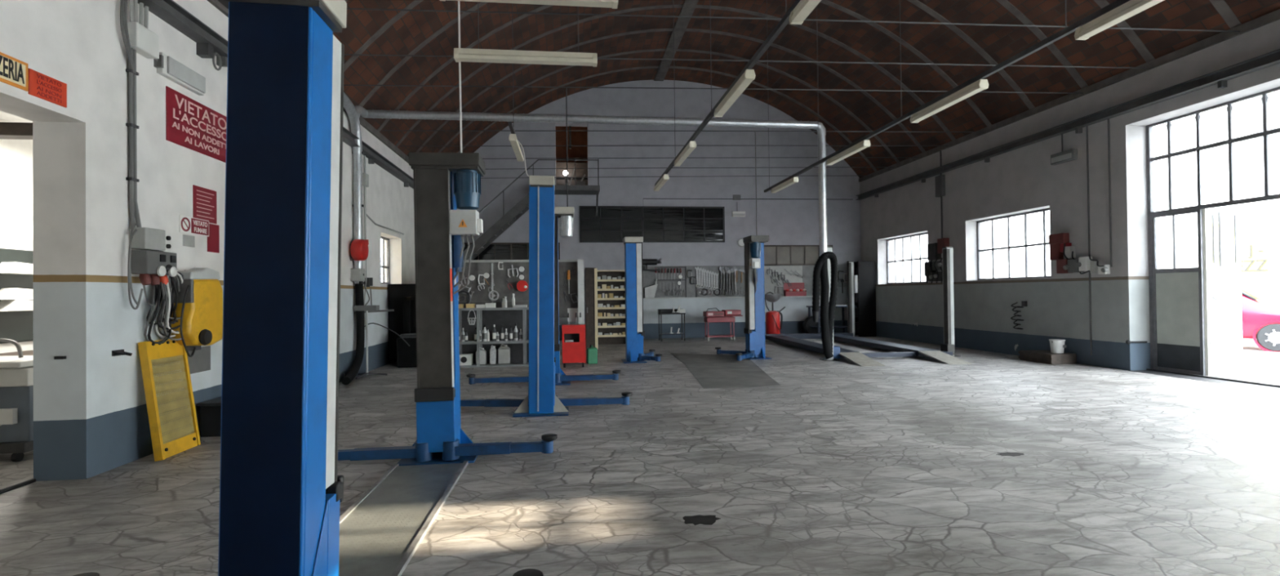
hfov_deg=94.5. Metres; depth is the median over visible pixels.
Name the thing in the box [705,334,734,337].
shelf
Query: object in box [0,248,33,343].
board
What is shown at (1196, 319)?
door
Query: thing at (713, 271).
spanner
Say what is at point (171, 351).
grille panel
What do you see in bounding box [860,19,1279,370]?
wall
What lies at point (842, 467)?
floor
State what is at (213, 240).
notice
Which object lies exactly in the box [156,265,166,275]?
socket
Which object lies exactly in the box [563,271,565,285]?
spanner
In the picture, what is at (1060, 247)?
electrical panel
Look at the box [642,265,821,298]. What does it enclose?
board
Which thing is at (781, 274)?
puller
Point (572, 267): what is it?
puller
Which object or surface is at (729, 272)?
wrench
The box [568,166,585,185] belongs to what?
clutter
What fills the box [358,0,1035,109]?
beam
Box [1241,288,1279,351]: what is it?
car
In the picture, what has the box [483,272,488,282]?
gauge
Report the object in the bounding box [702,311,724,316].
toolbox
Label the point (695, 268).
spanner
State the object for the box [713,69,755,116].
lamp
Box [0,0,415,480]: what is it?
wall
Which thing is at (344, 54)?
rod
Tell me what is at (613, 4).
lamp
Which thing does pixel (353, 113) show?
duct
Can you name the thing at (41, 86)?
sign
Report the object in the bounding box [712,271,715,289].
spanner
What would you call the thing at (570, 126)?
post
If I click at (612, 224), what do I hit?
window
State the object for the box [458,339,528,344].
shelf
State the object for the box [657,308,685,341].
cart
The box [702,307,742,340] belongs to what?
cart
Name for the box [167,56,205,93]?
diffuser
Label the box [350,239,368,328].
hose reel
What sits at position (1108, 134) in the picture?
conduit
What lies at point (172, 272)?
socket
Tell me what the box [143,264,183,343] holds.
cable coil
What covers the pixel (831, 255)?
hose
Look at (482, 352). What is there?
jug
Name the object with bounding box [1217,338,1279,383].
yard
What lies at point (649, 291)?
funnel
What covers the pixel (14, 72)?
sign
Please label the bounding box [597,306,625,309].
shelf
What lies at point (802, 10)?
lamp
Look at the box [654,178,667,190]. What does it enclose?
diffuser
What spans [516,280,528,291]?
cable reel
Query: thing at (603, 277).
box
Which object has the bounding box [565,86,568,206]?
power cable
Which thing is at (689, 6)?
beam
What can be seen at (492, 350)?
jug
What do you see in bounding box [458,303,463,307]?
carton
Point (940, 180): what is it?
conduit
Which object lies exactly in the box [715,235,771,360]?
lift post
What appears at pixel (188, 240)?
paper tag
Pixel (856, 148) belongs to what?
diffuser
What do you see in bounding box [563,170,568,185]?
lamp
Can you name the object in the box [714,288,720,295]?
pulley
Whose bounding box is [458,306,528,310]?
shelf
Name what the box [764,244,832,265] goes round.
window
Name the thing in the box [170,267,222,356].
machine
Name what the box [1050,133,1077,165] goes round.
emergency light
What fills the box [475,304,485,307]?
carton
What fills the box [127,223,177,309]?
electrical panel
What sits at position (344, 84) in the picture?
rod
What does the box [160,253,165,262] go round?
socket
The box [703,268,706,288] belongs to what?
spanner
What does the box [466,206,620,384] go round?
lift post
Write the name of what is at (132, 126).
conduit
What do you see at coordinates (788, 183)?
diffuser
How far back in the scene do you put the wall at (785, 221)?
19.96 m
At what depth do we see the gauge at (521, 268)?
12.89 m
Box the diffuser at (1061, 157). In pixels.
[1051,152,1071,163]
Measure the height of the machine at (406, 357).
1.550 m
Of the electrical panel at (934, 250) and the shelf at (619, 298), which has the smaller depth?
the electrical panel at (934, 250)
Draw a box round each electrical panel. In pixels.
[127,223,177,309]
[924,237,949,283]
[1048,232,1110,274]
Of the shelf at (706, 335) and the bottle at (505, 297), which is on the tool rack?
the bottle at (505, 297)
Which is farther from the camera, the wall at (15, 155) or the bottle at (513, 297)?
the bottle at (513, 297)
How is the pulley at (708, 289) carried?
hanging from the board at (649, 277)
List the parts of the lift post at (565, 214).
arm, panel, plate, motor, arm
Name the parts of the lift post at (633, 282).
plate, panel, arm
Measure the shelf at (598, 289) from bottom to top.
0.060 m
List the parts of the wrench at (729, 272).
handle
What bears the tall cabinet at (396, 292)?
on the floor
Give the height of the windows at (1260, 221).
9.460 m
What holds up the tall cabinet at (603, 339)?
on the floor
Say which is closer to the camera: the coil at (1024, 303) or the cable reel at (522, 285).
the cable reel at (522, 285)
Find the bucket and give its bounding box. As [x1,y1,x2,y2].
[1048,338,1066,352]
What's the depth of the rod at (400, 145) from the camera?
14.84 m
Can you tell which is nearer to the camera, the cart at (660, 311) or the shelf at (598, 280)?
the shelf at (598, 280)
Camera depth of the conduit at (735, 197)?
20.09 m
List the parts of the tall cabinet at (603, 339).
panel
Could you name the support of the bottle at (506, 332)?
on the tool rack
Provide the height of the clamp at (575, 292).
0.235 m
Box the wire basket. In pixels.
[466,309,476,324]
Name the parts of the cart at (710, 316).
tray plate, leg, leg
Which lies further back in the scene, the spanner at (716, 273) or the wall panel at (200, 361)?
the spanner at (716, 273)
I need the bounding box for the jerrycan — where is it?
[586,344,597,364]
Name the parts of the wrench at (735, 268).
handle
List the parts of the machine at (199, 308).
wall plate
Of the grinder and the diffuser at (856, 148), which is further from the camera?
the grinder
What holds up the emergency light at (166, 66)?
attached to the wall at (91, 417)
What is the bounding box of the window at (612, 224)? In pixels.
[579,205,724,242]
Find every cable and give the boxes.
[0,477,36,493]
[457,0,462,152]
[517,140,528,176]
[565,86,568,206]
[755,130,757,235]
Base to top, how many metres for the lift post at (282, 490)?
2.817 m
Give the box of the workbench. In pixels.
[805,305,856,336]
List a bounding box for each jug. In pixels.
[475,346,486,364]
[489,344,496,364]
[497,343,510,364]
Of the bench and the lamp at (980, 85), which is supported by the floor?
the bench
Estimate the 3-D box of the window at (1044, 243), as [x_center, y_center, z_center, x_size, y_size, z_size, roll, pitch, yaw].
[8.861,-0.971,13.901,0.050,1.530,2.690,-1,-1,-7]
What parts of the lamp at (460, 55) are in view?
hanging wire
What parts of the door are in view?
panel, kick plate, panel, kick plate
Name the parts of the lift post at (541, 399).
arm, plate, arm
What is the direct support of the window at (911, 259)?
in the wall at (1024, 179)
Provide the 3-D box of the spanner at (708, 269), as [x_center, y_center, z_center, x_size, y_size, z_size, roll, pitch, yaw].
[2.257,-0.284,19.931,0.124,0.644,0.036,-1,-1,-7]
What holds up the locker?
on the floor
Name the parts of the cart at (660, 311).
leg, leg, leg, leg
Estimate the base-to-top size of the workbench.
1.030 m
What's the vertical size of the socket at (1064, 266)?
0.104 m
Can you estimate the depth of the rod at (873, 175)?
18.82 m
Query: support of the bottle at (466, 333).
on the tool rack
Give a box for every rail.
[137,0,413,188]
[508,3,523,155]
[654,0,800,186]
[764,0,1130,192]
[855,48,1279,199]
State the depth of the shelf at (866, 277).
19.56 m
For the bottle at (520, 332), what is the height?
0.246 m
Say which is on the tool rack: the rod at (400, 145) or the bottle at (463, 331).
the bottle at (463, 331)
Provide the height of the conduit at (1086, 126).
4.480 m
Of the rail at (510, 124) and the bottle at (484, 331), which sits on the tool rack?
the bottle at (484, 331)
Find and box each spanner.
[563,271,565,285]
[694,266,699,287]
[697,268,701,287]
[700,267,704,288]
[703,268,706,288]
[705,269,708,288]
[707,270,711,288]
[710,271,713,289]
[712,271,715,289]
[715,272,718,290]
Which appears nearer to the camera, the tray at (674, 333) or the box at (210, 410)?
the box at (210, 410)
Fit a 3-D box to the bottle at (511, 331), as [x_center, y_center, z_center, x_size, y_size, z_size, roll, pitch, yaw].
[-2.739,0.961,12.586,0.068,0.312,0.066,0,-1,-21]
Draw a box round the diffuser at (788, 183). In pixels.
[772,180,796,192]
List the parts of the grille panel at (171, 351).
rail, panel, rail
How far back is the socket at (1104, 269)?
11.05 m
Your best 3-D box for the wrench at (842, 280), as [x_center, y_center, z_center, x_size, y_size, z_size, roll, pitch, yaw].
[7.003,-0.058,20.489,0.104,0.476,0.060,-1,-1,-7]
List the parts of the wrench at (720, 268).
handle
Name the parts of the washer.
curved handle, panel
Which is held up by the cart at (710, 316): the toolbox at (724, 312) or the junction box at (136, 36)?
the toolbox at (724, 312)
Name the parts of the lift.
post, post, post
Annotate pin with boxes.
[53,355,66,359]
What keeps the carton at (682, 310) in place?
on the cart at (660, 311)
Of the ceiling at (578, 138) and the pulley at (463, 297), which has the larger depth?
the ceiling at (578, 138)
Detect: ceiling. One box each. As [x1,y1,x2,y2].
[0,111,32,122]
[333,0,1279,177]
[555,125,587,162]
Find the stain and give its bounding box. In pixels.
[682,514,720,524]
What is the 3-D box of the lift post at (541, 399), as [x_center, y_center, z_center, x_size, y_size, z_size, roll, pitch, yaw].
[-1.271,0.095,7.613,2.388,2.986,0.577,0,-1,-7]
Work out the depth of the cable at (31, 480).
4.75 m
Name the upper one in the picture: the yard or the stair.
the stair
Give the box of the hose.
[812,251,838,352]
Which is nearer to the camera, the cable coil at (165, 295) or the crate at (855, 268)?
the cable coil at (165, 295)
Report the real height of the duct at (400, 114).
5.058 m
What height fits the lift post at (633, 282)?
2.750 m
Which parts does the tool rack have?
panel, rail, white panel, post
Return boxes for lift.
[764,245,971,365]
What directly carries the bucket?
on the crate at (1042, 356)
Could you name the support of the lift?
on the floor
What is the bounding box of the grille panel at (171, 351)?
[137,338,200,461]
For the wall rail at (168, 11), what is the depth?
6.50 m
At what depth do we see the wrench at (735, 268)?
20.02 m
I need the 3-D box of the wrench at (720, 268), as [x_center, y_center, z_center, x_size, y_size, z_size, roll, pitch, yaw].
[2.737,-0.354,19.989,0.160,0.737,0.066,-1,-1,-7]
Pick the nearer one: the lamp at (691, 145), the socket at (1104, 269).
the lamp at (691, 145)
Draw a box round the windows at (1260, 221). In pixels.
[893,90,1279,306]
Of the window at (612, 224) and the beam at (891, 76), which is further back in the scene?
the window at (612, 224)
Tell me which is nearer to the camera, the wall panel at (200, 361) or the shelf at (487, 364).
the wall panel at (200, 361)
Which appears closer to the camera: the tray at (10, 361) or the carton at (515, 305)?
the tray at (10, 361)
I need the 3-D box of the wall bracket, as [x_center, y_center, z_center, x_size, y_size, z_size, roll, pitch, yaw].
[-4.657,0.587,5.331,0.090,0.063,0.133,-1,-1,-7]
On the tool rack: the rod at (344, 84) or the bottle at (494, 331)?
the bottle at (494, 331)
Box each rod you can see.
[343,84,1082,93]
[344,53,1146,68]
[346,8,1239,32]
[382,129,983,132]
[400,145,948,146]
[494,174,873,177]
[502,166,894,168]
[1125,339,1147,343]
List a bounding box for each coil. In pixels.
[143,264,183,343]
[1010,300,1027,328]
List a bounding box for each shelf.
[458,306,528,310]
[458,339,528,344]
[459,362,528,367]
[597,279,624,281]
[597,288,625,290]
[597,297,625,299]
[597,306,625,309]
[597,315,625,318]
[597,324,625,327]
[597,334,625,337]
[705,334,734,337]
[809,324,847,328]
[853,260,876,336]
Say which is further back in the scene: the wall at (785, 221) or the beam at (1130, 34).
the wall at (785, 221)
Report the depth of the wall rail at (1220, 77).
10.97 m
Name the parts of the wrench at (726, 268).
handle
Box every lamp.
[440,0,617,8]
[453,1,597,66]
[508,133,524,161]
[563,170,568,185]
[653,173,669,191]
[674,141,696,166]
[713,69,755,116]
[770,177,799,192]
[788,0,821,24]
[826,139,871,164]
[910,79,988,123]
[1074,0,1164,39]
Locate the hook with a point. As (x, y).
(202, 50)
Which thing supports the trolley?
on the floor
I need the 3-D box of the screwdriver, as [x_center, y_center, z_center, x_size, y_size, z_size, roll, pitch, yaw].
[-1.567,-0.132,13.028,0.069,0.520,0.073,-1,-1,-7]
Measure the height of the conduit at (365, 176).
1.850 m
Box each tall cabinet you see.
[387,283,416,361]
[597,270,625,344]
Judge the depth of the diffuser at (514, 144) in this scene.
8.72 m
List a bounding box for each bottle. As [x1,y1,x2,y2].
[461,327,464,341]
[464,329,467,341]
[474,327,476,341]
[482,324,487,341]
[486,327,489,341]
[492,324,496,340]
[496,329,498,340]
[500,324,504,340]
[503,296,506,306]
[504,328,507,340]
[509,325,512,340]
[511,293,515,306]
[514,323,518,340]
[519,328,522,340]
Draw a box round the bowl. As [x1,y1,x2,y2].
[764,293,781,302]
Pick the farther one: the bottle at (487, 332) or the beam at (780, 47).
the beam at (780, 47)
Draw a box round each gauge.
[469,275,475,284]
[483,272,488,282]
[519,266,524,274]
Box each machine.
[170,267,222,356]
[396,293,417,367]
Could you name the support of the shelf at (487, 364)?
attached to the tool rack
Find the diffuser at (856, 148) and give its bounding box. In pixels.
[827,144,867,164]
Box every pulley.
[457,289,471,305]
[488,289,498,300]
[701,288,708,295]
[706,288,712,295]
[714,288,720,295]
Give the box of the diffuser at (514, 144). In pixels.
[510,139,523,160]
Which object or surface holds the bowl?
on the oil drainer
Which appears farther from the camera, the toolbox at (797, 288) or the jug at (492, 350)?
the toolbox at (797, 288)
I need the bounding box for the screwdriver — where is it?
[567,270,570,293]
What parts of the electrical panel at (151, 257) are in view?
button plate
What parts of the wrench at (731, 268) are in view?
handle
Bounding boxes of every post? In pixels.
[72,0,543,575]
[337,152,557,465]
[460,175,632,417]
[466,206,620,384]
[568,125,571,148]
[621,236,662,363]
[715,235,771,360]
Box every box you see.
[120,0,159,73]
[196,395,221,436]
[459,353,472,364]
[601,275,606,279]
[601,284,606,288]
[608,293,613,297]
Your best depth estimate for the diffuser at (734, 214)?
20.05 m
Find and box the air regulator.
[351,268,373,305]
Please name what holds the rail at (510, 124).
hanging from the ceiling at (1110, 47)
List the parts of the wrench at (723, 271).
handle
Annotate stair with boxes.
[462,158,599,259]
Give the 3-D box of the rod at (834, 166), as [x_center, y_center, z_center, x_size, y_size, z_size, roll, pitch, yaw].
[0.933,-3.550,17.571,14.110,0.277,0.020,-1,-1,-7]
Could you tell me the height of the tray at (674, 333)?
0.030 m
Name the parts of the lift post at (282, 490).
plate, panel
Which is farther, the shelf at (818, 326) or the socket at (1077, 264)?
the shelf at (818, 326)
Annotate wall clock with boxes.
[737,238,744,247]
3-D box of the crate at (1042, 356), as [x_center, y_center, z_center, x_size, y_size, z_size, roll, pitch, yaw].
[8.406,1.423,12.230,0.565,0.200,0.870,-1,-1,-7]
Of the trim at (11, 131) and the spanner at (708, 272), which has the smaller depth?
the trim at (11, 131)
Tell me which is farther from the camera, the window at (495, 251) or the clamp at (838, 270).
the clamp at (838, 270)
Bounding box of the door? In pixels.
[1146,86,1279,375]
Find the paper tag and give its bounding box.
[182,234,195,247]
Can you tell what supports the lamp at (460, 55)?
hanging from the ceiling at (1110, 47)
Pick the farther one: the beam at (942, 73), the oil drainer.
the oil drainer
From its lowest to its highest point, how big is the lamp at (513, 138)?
0.098 m
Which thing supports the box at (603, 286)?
on the tall cabinet at (603, 339)
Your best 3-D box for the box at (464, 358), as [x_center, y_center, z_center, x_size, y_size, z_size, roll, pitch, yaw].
[-3.695,1.517,12.555,0.260,0.220,0.244,-1,-1,-7]
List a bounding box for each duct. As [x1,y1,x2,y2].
[341,92,368,384]
[365,109,833,359]
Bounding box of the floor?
[0,334,1279,575]
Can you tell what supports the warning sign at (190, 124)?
attached to the wall at (91, 417)
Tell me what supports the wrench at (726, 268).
hanging from the board at (649, 277)
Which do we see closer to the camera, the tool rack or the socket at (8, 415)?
the socket at (8, 415)
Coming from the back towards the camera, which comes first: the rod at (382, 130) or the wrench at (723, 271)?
the wrench at (723, 271)
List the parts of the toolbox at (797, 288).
lid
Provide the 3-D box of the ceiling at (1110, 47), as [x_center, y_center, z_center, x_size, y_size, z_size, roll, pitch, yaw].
[1.968,-5.375,8.650,14.190,3.916,23.200,-1,-1,-7]
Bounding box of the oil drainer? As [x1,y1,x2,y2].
[764,291,785,333]
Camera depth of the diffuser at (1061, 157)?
12.08 m
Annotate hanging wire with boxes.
[577,6,578,52]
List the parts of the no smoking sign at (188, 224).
lettered panel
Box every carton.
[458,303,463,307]
[466,303,475,307]
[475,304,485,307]
[484,302,495,307]
[514,304,527,306]
[679,308,684,312]
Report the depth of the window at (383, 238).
14.20 m
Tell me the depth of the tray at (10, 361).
5.56 m
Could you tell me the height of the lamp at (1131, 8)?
0.098 m
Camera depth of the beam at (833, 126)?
18.84 m
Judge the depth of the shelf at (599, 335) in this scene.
17.30 m
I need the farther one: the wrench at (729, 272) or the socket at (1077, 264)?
the wrench at (729, 272)
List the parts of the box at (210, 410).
lid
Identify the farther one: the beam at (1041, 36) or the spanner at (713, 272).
the spanner at (713, 272)
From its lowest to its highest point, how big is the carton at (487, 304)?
0.104 m
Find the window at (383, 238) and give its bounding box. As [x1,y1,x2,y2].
[380,235,390,283]
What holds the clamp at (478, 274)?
attached to the tool rack
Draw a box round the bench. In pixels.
[0,349,33,355]
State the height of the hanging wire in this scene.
4.371 m
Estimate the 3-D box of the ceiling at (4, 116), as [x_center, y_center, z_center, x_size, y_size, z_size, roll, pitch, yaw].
[-7.503,-2.756,5.942,4.550,0.200,11.500,-1,-1,-7]
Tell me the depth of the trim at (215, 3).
12.23 m
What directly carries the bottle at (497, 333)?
on the tool rack
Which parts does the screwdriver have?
handle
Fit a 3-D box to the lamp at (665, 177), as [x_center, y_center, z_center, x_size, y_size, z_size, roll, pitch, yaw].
[0.414,-2.061,11.652,0.111,0.098,1.280,-1,-1,-7]
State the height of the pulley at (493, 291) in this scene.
0.225 m
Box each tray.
[0,262,33,274]
[0,288,33,299]
[0,299,33,311]
[0,355,33,368]
[657,308,685,314]
[658,332,684,334]
[783,289,806,296]
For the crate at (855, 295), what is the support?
on the shelf at (866, 277)
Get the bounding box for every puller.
[507,264,518,277]
[569,266,577,276]
[777,271,785,280]
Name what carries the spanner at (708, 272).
hanging from the board at (649, 277)
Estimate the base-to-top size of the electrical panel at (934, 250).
1.206 m
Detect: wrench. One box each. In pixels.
[718,266,723,288]
[721,268,725,289]
[724,266,728,291]
[727,269,731,288]
[729,267,733,289]
[732,266,737,291]
[840,279,844,293]
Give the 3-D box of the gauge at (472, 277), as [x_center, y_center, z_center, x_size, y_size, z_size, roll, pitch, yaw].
[-3.628,-0.172,12.784,0.117,0.205,0.043,-1,-1,-7]
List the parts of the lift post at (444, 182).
arm, panel, plate, motor, arm, switch knob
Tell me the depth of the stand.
11.17 m
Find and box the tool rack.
[458,258,584,367]
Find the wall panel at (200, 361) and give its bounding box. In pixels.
[186,345,210,373]
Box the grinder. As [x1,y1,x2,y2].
[642,257,662,270]
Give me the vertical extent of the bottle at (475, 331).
0.295 m
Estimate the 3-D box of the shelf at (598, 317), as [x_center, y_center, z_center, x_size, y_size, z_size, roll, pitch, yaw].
[-0.783,0.860,17.530,1.020,0.060,0.442,-1,-1,-7]
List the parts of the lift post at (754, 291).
arm, panel, arm, motor, switch knob, plate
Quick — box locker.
[584,267,598,348]
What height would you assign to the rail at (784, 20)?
4.839 m
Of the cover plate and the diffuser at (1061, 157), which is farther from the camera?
the diffuser at (1061, 157)
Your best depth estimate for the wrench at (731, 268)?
20.01 m
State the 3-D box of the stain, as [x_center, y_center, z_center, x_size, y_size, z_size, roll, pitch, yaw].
[0.413,1.532,3.917,0.253,0.002,0.176,-1,-1,-7]
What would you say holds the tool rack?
on the floor
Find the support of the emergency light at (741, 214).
attached to the wall at (785, 221)
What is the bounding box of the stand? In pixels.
[353,305,409,378]
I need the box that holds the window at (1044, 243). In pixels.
[977,208,1050,279]
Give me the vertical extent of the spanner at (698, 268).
0.685 m
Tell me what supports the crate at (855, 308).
on the shelf at (866, 277)
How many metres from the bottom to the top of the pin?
0.025 m
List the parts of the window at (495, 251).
pane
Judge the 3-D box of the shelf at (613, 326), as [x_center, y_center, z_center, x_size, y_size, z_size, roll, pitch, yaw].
[-0.780,1.130,17.527,1.020,0.060,0.442,-1,-1,-7]
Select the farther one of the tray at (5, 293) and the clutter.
the clutter
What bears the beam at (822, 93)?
attached to the wall at (91, 417)
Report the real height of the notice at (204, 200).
0.375 m
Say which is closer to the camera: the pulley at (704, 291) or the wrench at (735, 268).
the pulley at (704, 291)
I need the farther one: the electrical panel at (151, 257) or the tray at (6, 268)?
the tray at (6, 268)
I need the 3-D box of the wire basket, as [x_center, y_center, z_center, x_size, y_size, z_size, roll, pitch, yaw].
[-3.514,0.611,12.367,0.186,0.315,0.132,-1,-1,-7]
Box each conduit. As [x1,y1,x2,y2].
[125,47,141,229]
[362,155,404,239]
[643,194,853,199]
[934,150,945,238]
[1085,125,1092,355]
[1107,118,1112,266]
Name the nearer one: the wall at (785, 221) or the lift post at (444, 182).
the lift post at (444, 182)
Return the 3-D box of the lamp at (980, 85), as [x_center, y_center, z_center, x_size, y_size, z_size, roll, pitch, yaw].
[3.547,-2.144,6.867,0.111,0.098,1.280,-1,-1,-7]
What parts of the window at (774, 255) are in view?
pane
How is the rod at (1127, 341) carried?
attached to the wall at (1024, 179)
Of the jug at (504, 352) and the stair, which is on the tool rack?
the jug at (504, 352)
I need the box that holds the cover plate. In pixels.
[338,460,468,575]
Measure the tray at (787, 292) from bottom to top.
0.200 m
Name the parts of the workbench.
leg, leg, leg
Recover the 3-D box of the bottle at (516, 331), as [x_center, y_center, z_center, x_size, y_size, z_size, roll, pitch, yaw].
[-2.640,0.935,12.598,0.085,0.361,0.083,-1,-1,11]
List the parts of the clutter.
frame panel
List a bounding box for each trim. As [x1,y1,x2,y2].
[0,122,32,139]
[206,0,408,163]
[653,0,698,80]
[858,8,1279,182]
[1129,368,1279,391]
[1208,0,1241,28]
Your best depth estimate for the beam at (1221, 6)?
8.97 m
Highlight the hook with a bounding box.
[195,42,222,71]
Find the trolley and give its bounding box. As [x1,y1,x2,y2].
[562,323,586,367]
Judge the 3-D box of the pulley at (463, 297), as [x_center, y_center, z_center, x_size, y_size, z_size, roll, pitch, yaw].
[-3.811,0.215,12.760,0.345,0.345,0.061,-1,-1,-7]
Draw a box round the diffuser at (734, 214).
[733,213,745,215]
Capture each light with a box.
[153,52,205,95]
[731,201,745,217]
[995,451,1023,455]
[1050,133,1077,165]
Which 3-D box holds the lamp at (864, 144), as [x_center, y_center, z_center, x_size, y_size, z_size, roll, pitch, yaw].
[3.257,-2.116,9.320,0.111,0.098,1.280,-1,-1,-7]
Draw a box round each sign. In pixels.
[0,52,28,91]
[28,68,66,107]
[165,85,226,162]
[178,214,208,236]
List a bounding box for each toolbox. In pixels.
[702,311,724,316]
[721,309,742,315]
[783,282,806,296]
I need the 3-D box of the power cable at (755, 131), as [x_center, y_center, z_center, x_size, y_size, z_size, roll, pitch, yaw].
[2.673,-2.403,13.640,0.021,2.450,0.034,-1,-1,-7]
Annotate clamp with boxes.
[457,284,471,293]
[477,274,484,284]
[570,292,577,302]
[837,270,844,279]
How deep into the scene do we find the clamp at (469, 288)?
12.76 m
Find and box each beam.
[343,0,1088,88]
[344,0,1155,62]
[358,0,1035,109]
[377,0,991,132]
[395,4,955,146]
[415,28,925,152]
[437,48,899,162]
[457,66,876,171]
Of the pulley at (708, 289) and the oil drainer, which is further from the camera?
the pulley at (708, 289)
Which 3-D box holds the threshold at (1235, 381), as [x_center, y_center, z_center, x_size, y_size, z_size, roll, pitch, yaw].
[9.657,1.465,7.246,0.750,0.070,7.160,-1,-1,-7]
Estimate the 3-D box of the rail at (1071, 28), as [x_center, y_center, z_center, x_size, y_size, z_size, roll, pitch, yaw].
[3.422,-4.646,7.706,0.044,4.902,11.200,-1,-1,-7]
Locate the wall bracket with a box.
[111,349,132,355]
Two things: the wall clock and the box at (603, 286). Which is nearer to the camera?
the box at (603, 286)
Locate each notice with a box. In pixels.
[192,184,216,223]
[207,223,219,253]
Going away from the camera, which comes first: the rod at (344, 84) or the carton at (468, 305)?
the rod at (344, 84)
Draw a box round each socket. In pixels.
[0,407,17,425]
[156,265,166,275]
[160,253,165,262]
[168,266,177,276]
[170,255,176,262]
[1062,264,1068,269]
[1075,262,1081,266]
[1101,266,1108,272]
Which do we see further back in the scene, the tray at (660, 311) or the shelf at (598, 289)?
the tray at (660, 311)
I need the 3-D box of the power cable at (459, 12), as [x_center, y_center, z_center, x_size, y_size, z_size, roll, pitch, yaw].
[-1.683,-3.630,5.466,0.018,4.825,0.089,-1,-1,5]
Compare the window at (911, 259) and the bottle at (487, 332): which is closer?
the bottle at (487, 332)
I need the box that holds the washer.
[0,337,33,461]
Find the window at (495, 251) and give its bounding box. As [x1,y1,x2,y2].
[462,242,559,259]
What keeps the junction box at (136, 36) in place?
attached to the wall at (91, 417)
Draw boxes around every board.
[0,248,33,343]
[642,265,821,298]
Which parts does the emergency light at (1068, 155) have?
stem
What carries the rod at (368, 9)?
attached to the ceiling at (1110, 47)
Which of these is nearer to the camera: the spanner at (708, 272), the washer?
the washer
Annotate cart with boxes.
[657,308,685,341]
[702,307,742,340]
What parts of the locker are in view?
door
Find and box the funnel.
[644,279,657,297]
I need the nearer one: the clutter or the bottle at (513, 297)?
the bottle at (513, 297)
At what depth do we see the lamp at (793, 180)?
11.90 m
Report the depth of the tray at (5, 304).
9.10 m
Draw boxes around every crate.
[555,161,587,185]
[853,266,857,273]
[853,293,857,302]
[854,307,857,316]
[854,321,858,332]
[1018,349,1076,364]
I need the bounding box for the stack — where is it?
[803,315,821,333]
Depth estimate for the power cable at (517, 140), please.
7.90 m
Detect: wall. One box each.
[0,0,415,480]
[0,119,33,352]
[456,80,861,340]
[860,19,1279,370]
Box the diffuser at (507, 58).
[457,53,592,66]
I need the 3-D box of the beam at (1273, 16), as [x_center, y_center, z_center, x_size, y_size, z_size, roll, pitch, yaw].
[8.987,-3.881,9.462,0.050,0.130,22.600,-1,-1,-7]
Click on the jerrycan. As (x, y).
(591, 352)
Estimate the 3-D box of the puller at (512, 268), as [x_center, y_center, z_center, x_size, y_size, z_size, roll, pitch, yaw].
[-2.763,-0.361,12.890,0.234,0.279,0.034,-1,-1,-7]
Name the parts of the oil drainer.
tank, pump handle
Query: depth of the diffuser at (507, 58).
5.38 m
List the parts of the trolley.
panel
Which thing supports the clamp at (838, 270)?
hanging from the wall at (785, 221)
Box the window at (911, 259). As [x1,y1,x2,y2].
[886,232,928,284]
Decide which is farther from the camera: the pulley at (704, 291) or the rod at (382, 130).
the pulley at (704, 291)
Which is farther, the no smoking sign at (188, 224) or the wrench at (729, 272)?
the wrench at (729, 272)
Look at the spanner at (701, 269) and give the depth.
19.91 m
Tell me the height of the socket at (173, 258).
0.070 m

